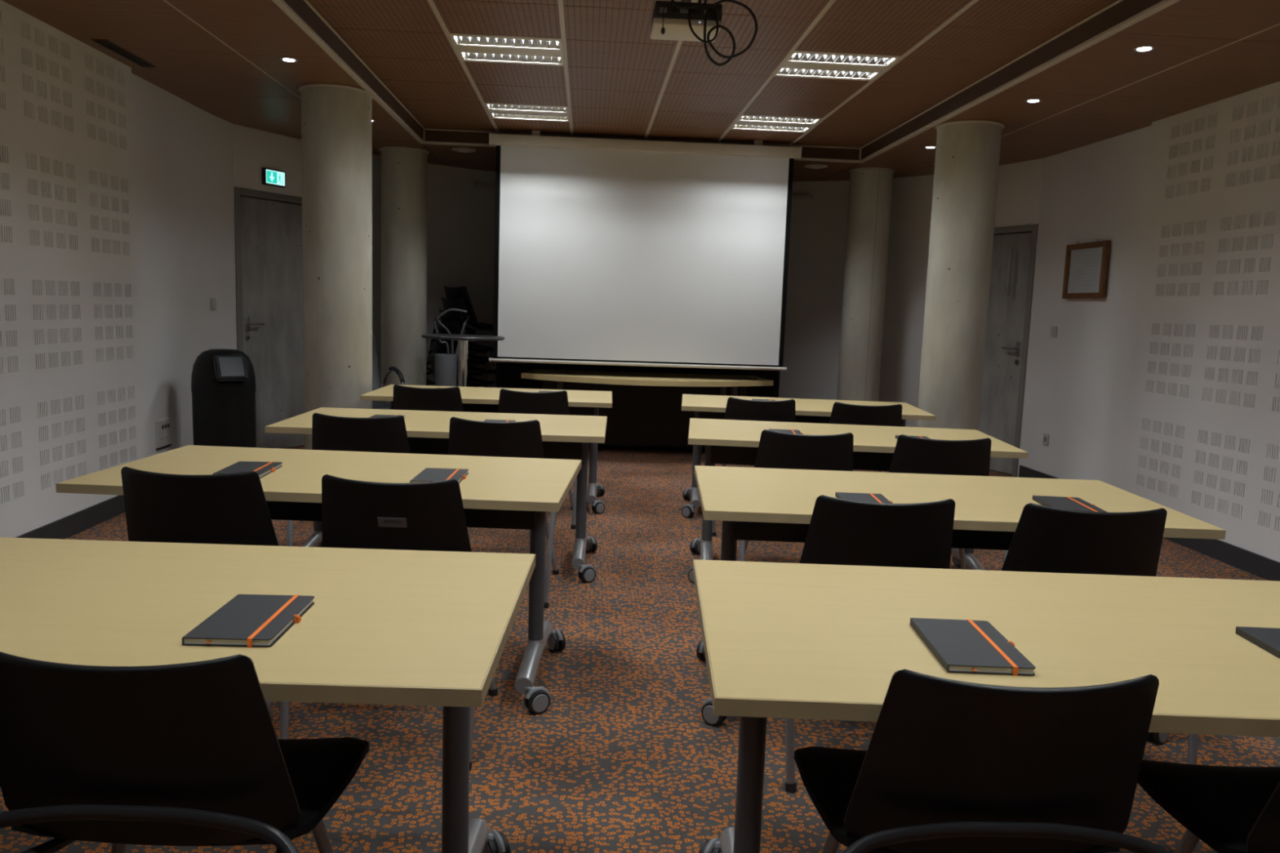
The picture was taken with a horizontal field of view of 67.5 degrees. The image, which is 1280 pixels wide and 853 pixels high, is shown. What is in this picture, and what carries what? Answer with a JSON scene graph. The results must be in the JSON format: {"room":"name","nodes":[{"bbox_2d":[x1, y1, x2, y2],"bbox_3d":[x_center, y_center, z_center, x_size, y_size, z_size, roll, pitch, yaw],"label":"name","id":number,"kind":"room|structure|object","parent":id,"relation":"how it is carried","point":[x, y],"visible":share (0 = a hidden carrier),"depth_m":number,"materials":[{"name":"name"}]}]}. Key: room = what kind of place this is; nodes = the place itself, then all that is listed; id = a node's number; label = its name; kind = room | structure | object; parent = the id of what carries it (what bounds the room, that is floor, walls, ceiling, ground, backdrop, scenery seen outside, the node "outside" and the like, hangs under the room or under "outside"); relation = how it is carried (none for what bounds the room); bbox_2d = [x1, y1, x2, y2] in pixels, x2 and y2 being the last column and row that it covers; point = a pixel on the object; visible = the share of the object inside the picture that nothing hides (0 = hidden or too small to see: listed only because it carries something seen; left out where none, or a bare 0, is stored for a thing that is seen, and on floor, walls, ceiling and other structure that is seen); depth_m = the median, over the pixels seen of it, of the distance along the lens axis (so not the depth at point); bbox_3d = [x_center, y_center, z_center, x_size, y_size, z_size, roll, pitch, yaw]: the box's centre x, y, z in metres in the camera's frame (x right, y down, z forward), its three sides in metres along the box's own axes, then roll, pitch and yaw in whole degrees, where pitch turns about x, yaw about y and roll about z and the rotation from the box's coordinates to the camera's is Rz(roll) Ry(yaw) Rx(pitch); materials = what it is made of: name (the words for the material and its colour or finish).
{"room":"lecture hall","nodes":[
{"label":"lecture hall","id":0,"kind":"room"},
{"bbox_2d":[0,0,143,537],"bbox_3d":[-2.963,-0.291,1.607,0.160,2.680,8.784,2,7,-3],"label":"wall","id":1,"kind":"structure","parent":0,"point":[71,399],"depth_m":5.09,"materials":[{"name":"paint"}]},
{"bbox_2d":[14,494,124,539],"bbox_3d":[-2.921,0.983,1.770,0.012,0.115,8.780,2,7,-3],"label":"baseboard","id":2,"kind":"structure","parent":1,"relation":"attached to","point":[67,526],"depth_m":5.32,"materials":[{"name":"grey"}]},
{"bbox_2d":[131,73,236,457],"bbox_3d":[-3.309,-0.962,6.859,0.166,2.680,1.827,2,7,-3],"label":"wall","id":3,"kind":"structure","parent":0,"point":[184,153],"depth_m":6.71,"materials":[{"name":"paint"}]},
{"bbox_2d":[155,417,171,449],"bbox_3d":[-3.241,0.048,6.509,0.016,0.192,0.212,2,7,-3],"label":"panel","id":4,"kind":"object","parent":3,"relation":"attached to","point":[162,427],"visible":1,"depth_m":6.49,"materials":[{"name":"grey plastic"}]},
{"bbox_2d":[210,297,216,310],"bbox_3d":[-3.272,-0.939,7.341,0.014,0.090,0.084,2,7,-3],"label":"light switch","id":5,"kind":"object","parent":3,"relation":"attached to","point":[213,305],"visible":1,"depth_m":7.32,"materials":[{"name":"grey plastic"}]},
{"bbox_2d":[232,124,304,448],"bbox_3d":[-3.114,-1.124,8.202,0.185,2.680,0.948,5,8,24],"label":"door","id":6,"kind":"structure","parent":3,"relation":"in","point":[268,219],"depth_m":8.12,"materials":[{"name":"grey wood"}]},
{"bbox_2d":[262,168,285,187],"bbox_3d":[-3.057,-2.076,7.990,0.044,0.133,0.224,5,8,24],"label":"exit sign","id":7,"kind":"object","parent":6,"relation":"attached to","point":[271,177],"visible":1,"depth_m":7.96,"materials":[{"name":"green plastic"}]},
{"bbox_2d":[0,444,1279,852],"bbox_3d":[0.194,0.866,4.210,7.310,0.050,13.700,2,7,-3],"label":"floor","id":8,"kind":"structure","parent":0,"point":[623,757],"depth_m":3.05,"materials":[{"name":"carpet"}]},
{"bbox_2d":[0,651,369,852],"bbox_3d":[-0.790,0.717,1.632,0.596,0.829,0.716,2,7,0],"label":"chair","id":9,"kind":"object","parent":8,"relation":"on","point":[192,753],"visible":1,"depth_m":1.46,"materials":[{"name":"black plastic"}]},
{"bbox_2d":[120,466,279,714],"bbox_3d":[-1.363,0.514,3.087,0.596,0.829,0.716,2,7,-1],"label":"chair","id":10,"kind":"object","parent":8,"relation":"on","point":[228,508],"visible":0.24,"depth_m":2.89,"materials":[{"name":"black plastic"}]},
{"bbox_2d":[191,348,256,447],"bbox_3d":[-2.894,-0.056,6.655,0.420,0.962,0.457,2,7,-3],"label":"waste bin","id":11,"kind":"object","parent":8,"relation":"on","point":[224,386],"visible":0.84,"depth_m":6.50,"materials":[{"name":"black"}]},
{"bbox_2d":[0,537,535,852],"bbox_3d":[-1.055,0.706,1.974,1.579,0.740,0.839,2,7,-1],"label":"folding table","id":12,"kind":"object","parent":8,"relation":"on","point":[399,627],"visible":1,"depth_m":1.90,"materials":[{"name":"brown wood"}]},
{"bbox_2d":[182,594,314,647],"bbox_3d":[-0.718,0.360,1.788,0.163,0.017,0.257,2,7,-2],"label":"notebook","id":13,"kind":"object","parent":12,"relation":"on","point":[248,620],"visible":1,"depth_m":1.75,"materials":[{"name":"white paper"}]},
{"bbox_2d":[55,444,581,714],"bbox_3d":[-1.044,0.522,3.444,1.579,0.740,0.839,2,7,1],"label":"folding table","id":14,"kind":"object","parent":8,"relation":"on","point":[496,492],"visible":0.56,"depth_m":3.35,"materials":[{"name":"brown wood"}]},
{"bbox_2d":[212,461,282,478],"bbox_3d":[-1.343,0.149,3.300,0.163,0.017,0.257,1,7,-4],"label":"notebook","id":15,"kind":"object","parent":14,"relation":"on","point":[263,468],"visible":0.79,"depth_m":3.30,"materials":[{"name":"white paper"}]},
{"bbox_2d":[409,467,468,483],"bbox_3d":[-0.681,0.173,3.289,0.163,0.017,0.257,2,7,-1],"label":"notebook","id":16,"kind":"object","parent":14,"relation":"on","point":[428,474],"visible":0.78,"depth_m":3.29,"materials":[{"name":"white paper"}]},
{"bbox_2d":[527,638,543,645],"bbox_3d":[-0.378,0.779,3.459,0.059,0.030,0.059,2,7,1],"label":"socket","id":17,"kind":"object","parent":14,"relation":"attached to","point":[540,642],"depth_m":3.43,"materials":[{"name":"silver metal"}]},
{"bbox_2d":[297,84,373,449],"bbox_3d":[-2.033,-0.866,6.440,0.476,2.679,0.476,2,7,-3],"label":"concrete column","id":18,"kind":"structure","parent":8,"relation":"on","point":[336,120],"depth_m":6.23,"materials":[{"name":"beige concrete"}]},
{"bbox_2d":[286,413,410,546],"bbox_3d":[-1.300,0.331,4.563,0.596,0.829,0.716,2,7,-3],"label":"chair","id":19,"kind":"object","parent":8,"relation":"on","point":[388,434],"visible":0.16,"depth_m":4.35,"materials":[{"name":"black plastic"}]},
{"bbox_2d":[279,474,497,770],"bbox_3d":[-0.755,0.537,3.070,0.596,0.829,0.716,2,7,0],"label":"chair","id":20,"kind":"object","parent":8,"relation":"on","point":[430,516],"visible":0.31,"depth_m":2.87,"materials":[{"name":"black plastic"}]},
{"bbox_2d":[372,333,404,409],"bbox_3d":[-2.264,-0.220,7.647,0.649,1.064,0.764,-2,8,-29],"label":"armchair","id":21,"kind":"object","parent":8,"relation":"on","point":[375,377],"visible":0.15,"depth_m":7.91,"materials":[{"name":"black leather"}]},
{"bbox_2d":[379,146,429,402],"bbox_3d":[-2.179,-1.172,8.836,0.442,2.679,0.442,2,7,-3],"label":"concrete column","id":22,"kind":"structure","parent":8,"relation":"on","point":[404,170],"depth_m":8.64,"materials":[{"name":"beige concrete"}]},
{"bbox_2d":[392,384,463,411],"bbox_3d":[-1.323,0.137,6.106,0.596,0.829,0.716,2,7,1],"label":"chair","id":23,"kind":"object","parent":8,"relation":"on","point":[440,399],"visible":0.22,"depth_m":5.89,"materials":[{"name":"black plastic"}]},
{"bbox_2d":[264,407,607,582],"bbox_3d":[-0.975,0.338,4.927,1.579,0.740,0.839,2,7,-1],"label":"folding table","id":24,"kind":"object","parent":8,"relation":"on","point":[564,437],"visible":0.59,"depth_m":4.84,"materials":[{"name":"brown wood"}]},
{"bbox_2d":[368,414,404,418],"bbox_3d":[-1.275,-0.035,4.789,0.163,0.017,0.257,2,7,-1],"label":"notebook","id":25,"kind":"object","parent":24,"relation":"on","point":[375,415],"visible":0.17,"depth_m":4.87,"materials":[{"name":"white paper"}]},
{"bbox_2d":[484,419,515,422],"bbox_3d":[-0.702,-0.011,4.749,0.163,0.017,0.257,2,7,-1],"label":"notebook","id":26,"kind":"object","parent":24,"relation":"on","point":[487,420],"visible":0.13,"depth_m":4.83,"materials":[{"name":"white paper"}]},
{"bbox_2d":[574,537,586,542],"bbox_3d":[-0.309,0.592,4.973,0.059,0.030,0.059,2,7,-1],"label":"socket","id":27,"kind":"object","parent":24,"relation":"attached to","point":[584,540],"depth_m":4.95,"materials":[{"name":"silver metal"}]},
{"bbox_2d":[426,353,457,385],"bbox_3d":[-1.806,-0.284,9.331,0.716,0.829,0.596,-4,9,-41],"label":"chair","id":28,"kind":"object","parent":8,"relation":"on","point":[431,357],"visible":0.06,"depth_m":9.29,"materials":[{"name":"black plastic"}]},
{"bbox_2d":[426,342,494,386],"bbox_3d":[-1.782,-0.395,9.335,0.716,0.829,0.596,-4,9,-41],"label":"chair","id":29,"kind":"object","parent":28,"relation":"on","point":[437,348],"visible":0.19,"depth_m":9.23,"materials":[{"name":"black plastic"}]},
{"bbox_2d":[426,331,496,387],"bbox_3d":[-1.758,-0.506,9.339,0.716,0.829,0.596,-4,9,-41],"label":"chair","id":30,"kind":"object","parent":29,"relation":"on","point":[472,371],"visible":0.23,"depth_m":9.25,"materials":[{"name":"black plastic"}]},
{"bbox_2d":[427,320,494,387],"bbox_3d":[-1.734,-0.616,9.343,0.716,0.829,0.596,-4,9,-41],"label":"chair","id":31,"kind":"object","parent":30,"relation":"on","point":[453,326],"visible":0.38,"depth_m":9.19,"materials":[{"name":"black plastic"}]},
{"bbox_2d":[429,308,495,387],"bbox_3d":[-1.710,-0.727,9.347,0.716,0.829,0.596,-4,9,-41],"label":"chair","id":32,"kind":"object","parent":31,"relation":"on","point":[451,316],"visible":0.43,"depth_m":9.19,"materials":[{"name":"black plastic"}]},
{"bbox_2d":[426,297,496,377],"bbox_3d":[-1.686,-0.838,9.351,0.716,0.829,0.596,-4,9,-41],"label":"chair","id":33,"kind":"object","parent":32,"relation":"on","point":[459,303],"visible":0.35,"depth_m":9.13,"materials":[{"name":"black plastic"}]},
{"bbox_2d":[426,285,493,370],"bbox_3d":[-1.662,-0.948,9.355,0.716,0.829,0.596,-4,9,-41],"label":"chair","id":34,"kind":"object","parent":33,"relation":"on","point":[460,291],"visible":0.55,"depth_m":9.14,"materials":[{"name":"black plastic"}]},
{"bbox_2d":[434,353,457,386],"bbox_3d":[-1.751,-0.216,8.618,0.200,0.868,0.200,2,7,-3],"label":"basket","id":35,"kind":"object","parent":8,"relation":"on","point":[446,366],"visible":0.34,"depth_m":8.50,"materials":[{"name":"grey metal"}]},
{"bbox_2d":[433,320,449,355],"bbox_3d":[-1.780,-0.370,8.578,0.140,1.142,0.059,-4,9,-41],"label":"rod","id":36,"kind":"object","parent":35,"relation":"in","point":[434,322],"visible":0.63,"depth_m":8.52,"materials":[{"name":"grey metal"}]},
{"bbox_2d":[436,308,466,355],"bbox_3d":[-1.689,-0.424,8.570,0.267,1.257,0.032,1,7,-8],"label":"rod","id":37,"kind":"object","parent":35,"relation":"in","point":[450,309],"visible":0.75,"depth_m":8.49,"materials":[{"name":"grey metal"}]},
{"bbox_2d":[421,333,504,386],"bbox_3d":[-1.451,-0.207,7.829,0.664,1.066,0.664,2,7,-3],"label":"bar table","id":38,"kind":"object","parent":8,"relation":"on","point":[463,340],"visible":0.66,"depth_m":7.75,"materials":[{"name":"grey metal"}]},
{"bbox_2d":[360,384,612,514],"bbox_3d":[-0.990,0.143,6.475,1.579,0.740,0.839,2,7,-2],"label":"folding table","id":39,"kind":"object","parent":8,"relation":"on","point":[474,399],"visible":0.45,"depth_m":6.37,"materials":[{"name":"brown wood"}]},
{"bbox_2d":[448,417,559,608],"bbox_3d":[-0.671,0.351,4.575,0.596,0.829,0.716,2,7,1],"label":"chair","id":40,"kind":"object","parent":8,"relation":"on","point":[522,439],"visible":0.3,"depth_m":4.36,"materials":[{"name":"black plastic"}]},
{"bbox_2d":[497,388,577,528],"bbox_3d":[-0.674,0.162,6.080,0.596,0.829,0.716,2,7,-3],"label":"chair","id":41,"kind":"object","parent":8,"relation":"on","point":[509,401],"visible":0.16,"depth_m":5.86,"materials":[{"name":"black plastic"}]},
{"bbox_2d":[495,361,780,449],"bbox_3d":[0.012,-1.123,9.044,2.724,2.679,0.062,2,7,-3],"label":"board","id":42,"kind":"object","parent":8,"relation":"on","point":[508,375],"visible":0.06,"depth_m":9.10,"materials":[{"name":"black"}]},
{"bbox_2d":[521,368,773,448],"bbox_3d":[0.058,-0.081,8.549,2.231,0.738,0.951,2,7,-3],"label":"desk","id":43,"kind":"object","parent":8,"relation":"on","point":[646,411],"visible":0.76,"depth_m":8.86,"materials":[{"name":"brown wood"}]},
{"bbox_2d":[731,377,757,379],"bbox_3d":[0.925,-0.428,8.511,0.234,0.021,0.064,1,7,-10],"label":"loose cable","id":44,"kind":"object","parent":43,"relation":"on","point":[741,377],"visible":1,"depth_m":8.50,"materials":[{"name":"black plastic"}]},
{"bbox_2d":[711,396,795,536],"bbox_3d":[0.727,0.217,6.025,0.596,0.829,0.716,2,7,1],"label":"chair","id":45,"kind":"object","parent":8,"relation":"on","point":[737,409],"visible":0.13,"depth_m":5.80,"materials":[{"name":"black plastic"}]},
{"bbox_2d":[737,429,853,561],"bbox_3d":[0.739,0.409,4.496,0.596,0.829,0.716,2,7,1],"label":"chair","id":46,"kind":"object","parent":8,"relation":"on","point":[776,450],"visible":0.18,"depth_m":4.28,"materials":[{"name":"black plastic"}]},
{"bbox_2d":[681,394,936,517],"bbox_3d":[1.058,0.217,6.438,1.579,0.740,0.839,2,7,3],"label":"folding table","id":47,"kind":"object","parent":8,"relation":"on","point":[704,406],"visible":0.47,"depth_m":6.33,"materials":[{"name":"brown wood"}]},
{"bbox_2d":[751,399,775,400],"bbox_3d":[0.835,-0.161,6.364,0.163,0.017,0.257,2,7,3],"label":"notebook","id":48,"kind":"object","parent":47,"relation":"on","point":[752,399],"visible":0.11,"depth_m":6.44,"materials":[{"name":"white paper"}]},
{"bbox_2d":[688,417,1028,583],"bbox_3d":[1.030,0.403,4.952,1.579,0.740,0.839,2,7,3],"label":"folding table","id":49,"kind":"object","parent":8,"relation":"on","point":[726,442],"visible":0.56,"depth_m":4.88,"materials":[{"name":"brown wood"}]},
{"bbox_2d":[768,428,803,434],"bbox_3d":[0.730,0.038,4.748,0.163,0.017,0.257,2,7,3],"label":"notebook","id":50,"kind":"object","parent":49,"relation":"on","point":[785,431],"visible":0.38,"depth_m":4.80,"materials":[{"name":"grey paper"}]},
{"bbox_2d":[894,435,930,439],"bbox_3d":[1.352,0.070,4.666,0.163,0.017,0.257,2,7,3],"label":"notebook","id":51,"kind":"object","parent":49,"relation":"on","point":[896,436],"visible":0.17,"depth_m":4.76,"materials":[{"name":"grey paper"}]},
{"bbox_2d":[828,401,902,472],"bbox_3d":[1.354,0.248,5.949,0.596,0.829,0.716,2,7,1],"label":"chair","id":52,"kind":"object","parent":8,"relation":"on","point":[842,413],"visible":0.17,"depth_m":5.72,"materials":[{"name":"black plastic"}]},
{"bbox_2d":[836,167,895,401],"bbox_3d":[2.117,-1.057,9.090,0.422,2.679,0.422,2,7,-3],"label":"concrete column","id":53,"kind":"structure","parent":8,"relation":"on","point":[870,190],"depth_m":8.90,"materials":[{"name":"beige concrete"}]},
{"bbox_2d":[784,494,955,792],"bbox_3d":[0.701,0.594,3.017,0.596,0.829,0.716,2,7,-1],"label":"chair","id":54,"kind":"object","parent":8,"relation":"on","point":[841,531],"visible":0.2,"depth_m":2.81,"materials":[{"name":"black plastic"}]},
{"bbox_2d":[888,434,1008,569],"bbox_3d":[1.352,0.432,4.480,0.596,0.829,0.716,2,7,3],"label":"chair","id":55,"kind":"object","parent":8,"relation":"on","point":[912,455],"visible":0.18,"depth_m":4.27,"materials":[{"name":"black plastic"}]},
{"bbox_2d":[693,465,1226,744],"bbox_3d":[0.982,0.600,3.373,1.579,0.740,0.839,2,7,1],"label":"folding table","id":56,"kind":"object","parent":8,"relation":"on","point":[751,504],"visible":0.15,"depth_m":3.28,"materials":[{"name":"brown wood"}]},
{"bbox_2d":[835,492,893,503],"bbox_3d":[0.735,0.246,3.089,0.163,0.017,0.257,2,7,1],"label":"notebook","id":57,"kind":"object","parent":56,"relation":"on","point":[863,497],"visible":0.52,"depth_m":3.14,"materials":[{"name":"grey paper"}]},
{"bbox_2d":[1031,495,1107,512],"bbox_3d":[1.419,0.262,3.149,0.163,0.017,0.257,2,7,3],"label":"notebook","id":58,"kind":"object","parent":56,"relation":"on","point":[1060,502],"visible":0.7,"depth_m":3.16,"materials":[{"name":"grey paper"}]},
{"bbox_2d":[916,120,1004,430],"bbox_3d":[2.261,-0.772,6.863,0.462,2.679,0.462,2,7,-3],"label":"concrete column","id":59,"kind":"structure","parent":8,"relation":"on","point":[966,162],"depth_m":6.66,"materials":[{"name":"beige concrete"}]},
{"bbox_2d":[793,668,1172,852],"bbox_3d":[0.566,0.758,1.670,0.596,0.829,0.716,2,7,-2],"label":"chair","id":60,"kind":"object","parent":8,"relation":"on","point":[947,766],"visible":1,"depth_m":1.49,"materials":[{"name":"black plastic"}]},
{"bbox_2d":[693,559,1279,852],"bbox_3d":[0.901,0.773,1.973,1.579,0.740,0.839,2,7,1],"label":"folding table","id":61,"kind":"object","parent":8,"relation":"on","point":[781,640],"visible":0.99,"depth_m":1.89,"materials":[{"name":"beige laminate"}]},
{"bbox_2d":[910,617,1035,675],"bbox_3d":[0.617,0.407,1.780,0.163,0.017,0.257,2,7,1],"label":"notebook","id":62,"kind":"object","parent":61,"relation":"on","point":[960,646],"visible":1,"depth_m":1.75,"materials":[{"name":"grey paper"}]},
{"bbox_2d":[1235,626,1279,658],"bbox_3d":[1.275,0.427,1.795,0.163,0.017,0.257,2,7,1],"label":"notebook","id":63,"kind":"object","parent":61,"relation":"on","point":[1268,639],"visible":1,"depth_m":1.87,"materials":[{"name":"grey paper"}]},
{"bbox_2d":[1001,502,1198,764],"bbox_3d":[1.312,0.617,2.996,0.596,0.829,0.716,2,7,2],"label":"chair","id":64,"kind":"object","parent":8,"relation":"on","point":[1046,539],"visible":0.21,"depth_m":2.79,"materials":[{"name":"black plastic"}]},
{"bbox_2d":[1137,759,1279,852],"bbox_3d":[1.228,0.782,1.657,0.596,0.829,0.716,2,7,0],"label":"chair","id":65,"kind":"object","parent":8,"relation":"on","point":[1230,809],"visible":0.98,"depth_m":1.81,"materials":[{"name":"black plastic"}]},
{"bbox_2d":[1,0,1279,182],"bbox_3d":[0.291,-1.974,3.854,7.110,0.323,13.700,2,7,-3],"label":"ceiling","id":66,"kind":"structure","parent":0,"point":[221,58],"depth_m":5.45,"materials":[{"name":"brown wood"}]},
{"bbox_2d":[90,39,156,67],"bbox_3d":[-2.931,-2.120,5.453,0.090,0.008,0.600,2,7,-3],"label":"ceiling vent","id":67,"kind":"object","parent":66,"relation":"in","point":[108,44],"visible":1,"depth_m":5.41,"materials":[{"name":"black"}]},
{"bbox_2d":[280,57,297,62],"bbox_3d":[-2.006,-2.092,5.467,0.100,0.004,0.100,2,7,-3],"label":"recessed light","id":68,"kind":"object","parent":66,"relation":"in","point":[285,60],"visible":1,"depth_m":5.46,"materials":[{"name":"white glass"}]},
{"bbox_2d":[271,0,425,143],"bbox_3d":[-1.549,-1.820,2.791,0.020,0.147,10.760,2,7,-3],"label":"trim","id":69,"kind":"structure","parent":66,"relation":"attached to","point":[300,7],"depth_m":5.57,"materials":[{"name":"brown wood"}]},
{"bbox_2d":[451,147,475,152],"bbox_3d":[-1.567,-2.451,8.515,0.216,0.022,0.216,2,7,-3],"label":"ceiling fitting","id":70,"kind":"object","parent":66,"relation":"attached to","point":[456,149],"visible":1,"depth_m":8.47,"materials":[{"name":"beige"}]},
{"bbox_2d":[457,150,470,152],"bbox_3d":[-1.567,-2.449,8.516,0.120,0.018,0.120,2,7,-3],"label":"diffuser","id":71,"kind":"object","parent":70,"relation":"attached to","point":[460,151],"depth_m":8.48,"materials":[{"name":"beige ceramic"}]},
{"bbox_2d":[449,33,564,66],"bbox_3d":[-0.744,-2.204,5.487,0.602,0.102,0.592,2,7,-3],"label":"ceiling light","id":72,"kind":"object","parent":66,"relation":"attached to","point":[471,47],"visible":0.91,"depth_m":5.46,"materials":[{"name":"white metal"}]},
{"bbox_2d":[484,102,568,122],"bbox_3d":[-0.843,-2.431,7.265,0.602,0.102,0.592,2,7,-3],"label":"ceiling light","id":73,"kind":"object","parent":66,"relation":"attached to","point":[497,111],"visible":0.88,"depth_m":7.24,"materials":[{"name":"white metal"}]},
{"bbox_2d":[424,128,859,159],"bbox_3d":[0.044,-2.450,8.242,3.810,0.147,0.020,2,7,-3],"label":"trim","id":74,"kind":"structure","parent":66,"relation":"attached to","point":[429,135],"depth_m":8.20,"materials":[{"name":"brown wood"}]},
{"bbox_2d":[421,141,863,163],"bbox_3d":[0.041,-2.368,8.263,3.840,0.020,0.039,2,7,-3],"label":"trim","id":75,"kind":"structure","parent":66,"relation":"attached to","point":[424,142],"depth_m":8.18,"materials":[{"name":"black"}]},
{"bbox_2d":[488,130,801,370],"bbox_3d":[0.024,-1.486,8.197,2.632,1.946,0.116,2,7,-3],"label":"projection screen","id":76,"kind":"object","parent":66,"relation":"hanging from","point":[608,251],"visible":1,"depth_m":8.19,"materials":[{"name":"beige fabric"}]},
{"bbox_2d":[649,0,757,66],"bbox_3d":[0.277,-1.767,4.233,0.448,0.385,0.340,2,7,-3],"label":"projector","id":77,"kind":"object","parent":66,"relation":"hanging from","point":[685,20],"visible":1,"depth_m":4.13,"materials":[{"name":"beige plastic"}]},
{"bbox_2d":[730,114,822,133],"bbox_3d":[1.038,-2.381,7.376,0.602,0.102,0.592,2,7,-3],"label":"ceiling light","id":78,"kind":"object","parent":66,"relation":"attached to","point":[748,122],"visible":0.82,"depth_m":7.35,"materials":[{"name":"white metal"}]},
{"bbox_2d":[804,164,827,168],"bbox_3d":[1.612,-2.375,8.773,0.216,0.022,0.216,2,7,-3],"label":"ceiling fitting","id":79,"kind":"object","parent":66,"relation":"attached to","point":[813,166],"visible":1,"depth_m":8.72,"materials":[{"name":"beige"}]},
{"bbox_2d":[773,49,900,80],"bbox_3d":[1.137,-2.154,5.598,0.602,0.102,0.592,2,7,-3],"label":"ceiling light","id":80,"kind":"object","parent":66,"relation":"attached to","point":[806,64],"visible":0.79,"depth_m":5.57,"materials":[{"name":"white metal"}]},
{"bbox_2d":[859,0,1180,162],"bbox_3d":[2.233,-1.719,3.015,0.020,0.147,10.760,2,7,-3],"label":"trim","id":81,"kind":"structure","parent":66,"relation":"attached to","point":[1124,10],"depth_m":5.21,"materials":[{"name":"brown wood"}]},
{"bbox_2d":[1024,98,1042,102],"bbox_3d":[2.408,-1.991,5.857,0.100,0.004,0.100,2,7,-3],"label":"recessed light","id":82,"kind":"object","parent":66,"relation":"in","point":[1033,100],"visible":1,"depth_m":5.85,"materials":[{"name":"white glass"}]},
{"bbox_2d":[1133,45,1155,52],"bbox_3d":[2.459,-1.840,4.668,0.100,0.004,0.100,2,7,-3],"label":"recessed light","id":83,"kind":"object","parent":66,"relation":"in","point":[1141,49],"visible":1,"depth_m":4.66,"materials":[{"name":"white glass"}]},
{"bbox_2d":[372,154,933,426],"bbox_3d":[-0.029,-1.204,9.671,6.052,2.680,1.784,2,7,-3],"label":"wall","id":84,"kind":"structure","parent":0,"point":[460,215],"depth_m":9.75,"materials":[{"name":"grey paint"}]},
{"bbox_2d":[473,182,495,189],"bbox_3d":[-1.558,-2.464,9.819,0.314,0.042,0.032,-3,9,-36],"label":"wall fitting","id":85,"kind":"object","parent":84,"relation":"attached to","point":[475,184],"visible":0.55,"depth_m":9.78,"materials":[{"name":"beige ceramic"}]},
{"bbox_2d":[791,194,813,199],"bbox_3d":[1.621,-2.357,9.827,0.314,0.042,0.032,5,8,21],"label":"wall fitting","id":86,"kind":"object","parent":84,"relation":"attached to","point":[793,197],"visible":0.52,"depth_m":9.80,"materials":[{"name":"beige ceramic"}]},
{"bbox_2d":[1017,125,1151,487],"bbox_3d":[3.429,-0.790,7.314,0.148,2.680,1.560,1,7,-5],"label":"wall","id":87,"kind":"structure","parent":0,"point":[1075,386],"depth_m":7.26,"materials":[{"name":"paint"}]},
{"bbox_2d":[977,158,1044,477],"bbox_3d":[3.141,-0.952,8.531,0.192,2.680,0.965,-1,8,-23],"label":"door","id":88,"kind":"structure","parent":87,"relation":"in","point":[1019,191],"depth_m":8.30,"materials":[{"name":"grey wood"}]},
{"bbox_2d":[1018,465,1060,479],"bbox_3d":[3.312,0.482,7.454,0.018,0.115,1.500,1,7,-5],"label":"baseboard","id":89,"kind":"structure","parent":87,"relation":"attached to","point":[1024,472],"depth_m":7.98,"materials":[{"name":"grey"}]},
{"bbox_2d":[1042,433,1048,445],"bbox_3d":[3.297,0.105,7.776,0.011,0.090,0.084,2,7,-3],"label":"wall socket","id":90,"kind":"object","parent":87,"relation":"attached to","point":[1046,437],"visible":1,"depth_m":7.76,"materials":[{"name":"grey plastic"}]},
{"bbox_2d":[1050,326,1057,337],"bbox_3d":[3.323,-0.759,7.691,0.014,0.090,0.084,2,7,-3],"label":"light switch","id":91,"kind":"object","parent":87,"relation":"attached to","point":[1054,329],"visible":1,"depth_m":7.68,"materials":[{"name":"grey plastic"}]},
{"bbox_2d":[1062,239,1110,298],"bbox_3d":[3.352,-1.183,7.204,0.029,0.435,0.570,1,7,-4],"label":"framed notice","id":92,"kind":"object","parent":87,"relation":"attached to","point":[1086,266],"visible":1,"depth_m":7.19,"materials":[{"name":"brown wood"}]},
{"bbox_2d":[1116,81,1279,562],"bbox_3d":[3.688,-0.126,2.094,0.160,2.680,8.974,2,7,-3],"label":"wall","id":93,"kind":"structure","parent":0,"point":[1200,438],"depth_m":5.71,"materials":[{"name":"paint"}]},
{"bbox_2d":[1162,537,1279,581],"bbox_3d":[3.559,1.144,2.247,0.012,0.115,8.970,2,7,-3],"label":"baseboard","id":94,"kind":"structure","parent":93,"relation":"attached to","point":[1262,566],"depth_m":5.42,"materials":[{"name":"grey"}]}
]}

